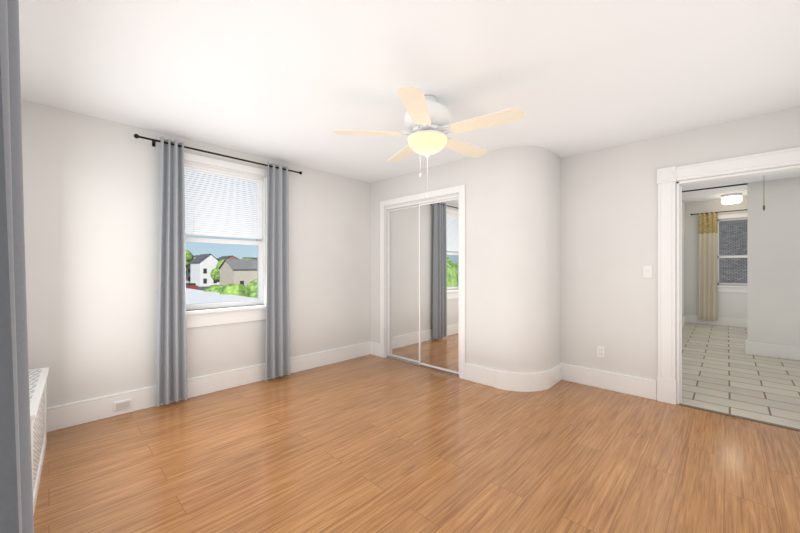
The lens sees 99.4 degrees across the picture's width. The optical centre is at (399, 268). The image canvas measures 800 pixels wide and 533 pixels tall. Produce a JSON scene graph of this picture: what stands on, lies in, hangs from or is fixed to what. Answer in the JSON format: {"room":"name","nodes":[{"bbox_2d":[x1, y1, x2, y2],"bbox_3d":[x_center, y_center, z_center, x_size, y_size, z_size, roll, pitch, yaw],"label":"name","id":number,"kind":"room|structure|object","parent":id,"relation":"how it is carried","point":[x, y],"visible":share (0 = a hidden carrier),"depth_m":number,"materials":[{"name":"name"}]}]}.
{"room":"empty bedroom","nodes":[
{"label":"empty bedroom","id":0,"kind":"room"},
{"bbox_2d":[21,99,370,407],"bbox_3d":[-1.457,0.000,3.875,0.160,2.440,4.550,0,0,44],"label":"wall","id":1,"kind":"structure","parent":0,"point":[91,187],"depth_m":2.86,"materials":[{"name":"white paint"}]},
{"bbox_2d":[134,134,301,405],"bbox_3d":[-1.702,0.022,3.409,0.132,2.335,1.558,0,0,44],"label":"window curtain","id":2,"kind":"object","parent":1,"relation":"attached to","point":[171,357],"visible":1,"depth_m":3.08,"materials":[{"name":"grey fabric"}]},
{"bbox_2d":[184,152,267,327],"bbox_3d":[-1.806,-0.263,3.474,0.215,1.645,1.050,0,0,44],"label":"window","id":3,"kind":"structure","parent":1,"relation":"in","point":[226,315],"depth_m":3.49,"materials":[{"name":"white wood"}]},
{"bbox_2d":[184,162,262,309],"bbox_3d":[-1.816,-0.300,3.485,0.105,1.400,0.800,0,0,44],"label":"sash","id":4,"kind":"object","parent":3,"relation":"attached to","point":[255,224],"depth_m":3.46,"materials":[{"name":"white plastic"}]},
{"bbox_2d":[19,0,799,202],"bbox_3d":[3.007,-1.420,4.603,5.550,0.400,11.800,0,0,44],"label":"ceiling","id":5,"kind":"structure","parent":0,"point":[271,79],"depth_m":2.05,"materials":[{"name":"paint"}]},
{"bbox_2d":[333,86,523,198],"bbox_3d":[0.237,-0.861,2.467,1.278,0.716,1.255,0,0,44],"label":"ceiling fan","id":6,"kind":"object","parent":5,"relation":"hanging from","point":[427,120],"depth_m":2.34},
{"bbox_2d":[721,193,741,203],"bbox_3d":[6.642,-1.392,6.792,0.310,0.174,0.310,0,0,44],"label":"hall ceiling light","id":7,"kind":"object","parent":5,"relation":"attached to","point":[733,198],"visible":1,"depth_m":6.70,"materials":[{"name":"white glass"}]},
{"bbox_2d":[33,354,799,532],"bbox_3d":[0.156,1.280,2.227,4.750,0.120,4.420,0,0,44],"label":"floor","id":8,"kind":"structure","parent":0,"point":[370,443],"depth_m":2.13,"materials":[{"name":"brown wood"}]},
{"bbox_2d":[0,0,33,532],"bbox_3d":[-0.696,0.030,0.575,0.880,2.340,0.124,0,0,44],"label":"curtain","id":9,"kind":"object","parent":8,"relation":"on","point":[16,489],"visible":1,"depth_m":0.51,"materials":[{"name":"grey fabric"}]},
{"bbox_2d":[29,367,48,515],"bbox_3d":[-2.200,0.955,1.905,0.272,0.530,1.080,0,0,-44],"label":"radiator cover","id":10,"kind":"object","parent":8,"relation":"on","point":[37,377],"visible":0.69,"depth_m":1.96,"materials":[{"name":"white metal"}]},
{"bbox_2d":[371,146,560,372],"bbox_3d":[0.678,0.000,4.287,2.340,2.440,0.730,0,0,44],"label":"wall","id":11,"kind":"structure","parent":0,"point":[513,194],"depth_m":3.49,"materials":[{"name":"white paint"}]},
{"bbox_2d":[46,342,656,431],"bbox_3d":[0.208,1.130,2.281,4.450,0.180,4.270,0,0,44],"label":"baseboard","id":12,"kind":"structure","parent":11,"relation":"attached to","point":[89,410],"depth_m":3.38,"materials":[{"name":"white wood"}]},
{"bbox_2d":[114,399,131,410],"bbox_3d":[-2.317,1.140,2.835,0.012,0.070,0.120,0,0,44],"label":"outlet plate","id":13,"kind":"object","parent":12,"relation":"attached to","point":[119,405],"visible":1,"depth_m":2.83,"materials":[{"name":"white plastic"}]},
{"bbox_2d":[386,194,458,376],"bbox_3d":[0.267,0.191,4.250,1.194,2.056,0.075,0,0,44],"label":"doors","id":14,"kind":"structure","parent":11,"relation":"in","point":[423,236],"depth_m":4.17,"materials":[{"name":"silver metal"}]},
{"bbox_2d":[380,184,465,378],"bbox_3d":[0.262,0.147,4.244,1.370,2.145,0.130,0,0,44],"label":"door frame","id":15,"kind":"structure","parent":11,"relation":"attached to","point":[461,189],"depth_m":4.05,"materials":[{"name":"white wood"}]},
{"bbox_2d":[561,106,799,380],"bbox_3d":[2.078,0.000,3.533,5.400,2.440,0.130,0,0,44],"label":"wall","id":16,"kind":"structure","parent":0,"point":[609,196],"depth_m":3.33,"materials":[{"name":"white paint"}]},
{"bbox_2d":[597,346,604,357],"bbox_3d":[2.051,0.850,3.462,0.070,0.116,0.009,0,0,44],"label":"outlet plate","id":17,"kind":"object","parent":16,"relation":"attached to","point":[600,349],"visible":1,"depth_m":3.46,"materials":[{"name":"white plastic"}]},
{"bbox_2d":[643,266,651,277],"bbox_3d":[2.330,0.030,3.190,0.070,0.116,0.014,0,0,44],"label":"switch plate","id":18,"kind":"object","parent":16,"relation":"attached to","point":[647,270],"visible":1,"depth_m":3.19,"materials":[{"name":"white plastic"}]},
{"bbox_2d":[657,147,799,430],"bbox_3d":[2.814,0.151,2.806,1.084,2.137,0.193,0,0,44],"label":"door frame","id":19,"kind":"structure","parent":16,"relation":"attached to","point":[669,390],"depth_m":3.05,"materials":[{"name":"white wood"}]},
{"bbox_2d":[682,199,684,316],"bbox_3d":[4.382,-0.200,5.617,0.120,2.840,6.070,0,0,44],"label":"wall","id":20,"kind":"structure","parent":0,"point":[683,202],"depth_m":7.41,"materials":[{"name":"paint"}]},
{"bbox_2d":[682,315,799,359],"bbox_3d":[5.215,1.130,4.730,2.310,0.180,5.950,0,0,44],"label":"baseboard","id":21,"kind":"structure","parent":20,"relation":"attached to","point":[753,348],"depth_m":4.77,"materials":[{"name":"white wood"}]},
{"bbox_2d":[685,197,746,318],"bbox_3d":[7.366,-0.200,6.872,2.430,2.840,0.120,0,0,44],"label":"wall","id":22,"kind":"structure","parent":0,"point":[730,304],"depth_m":7.53,"materials":[{"name":"paint"}]},
{"bbox_2d":[690,209,746,320],"bbox_3d":[6.991,-0.050,7.024,1.480,2.340,0.063,0,0,44],"label":"curtain","id":23,"kind":"object","parent":22,"relation":"attached to","point":[707,222],"depth_m":7.33,"materials":[{"name":"beige fabric"}]},
{"bbox_2d":[718,213,746,292],"bbox_3d":[7.147,-0.320,7.027,1.060,1.640,0.160,0,0,44],"label":"window","id":24,"kind":"structure","parent":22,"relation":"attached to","point":[732,233],"depth_m":7.18,"materials":[{"name":"glass"}]},
{"bbox_2d":[681,323,799,428],"bbox_3d":[5.603,1.280,5.168,2.600,0.120,7.380,0,0,44],"label":"floor","id":25,"kind":"structure","parent":0,"point":[718,374],"depth_m":3.79,"materials":[{"name":"beige tile"}]},
{"bbox_2d":[747,177,799,346],"bbox_3d":[5.557,0.000,4.351,1.530,2.440,0.120,0,0,44],"label":"wall","id":26,"kind":"structure","parent":0,"point":[773,233],"depth_m":4.67,"materials":[{"name":"paint"}]},
{"label":"outside","id":27,"kind":"structure","parent":0,"visible":0},
{"bbox_2d":[185,250,256,303],"bbox_3d":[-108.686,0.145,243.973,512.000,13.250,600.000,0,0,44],"label":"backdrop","id":28,"kind":"structure","parent":27,"point":[209,279],"depth_m":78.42,"materials":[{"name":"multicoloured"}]}
]}

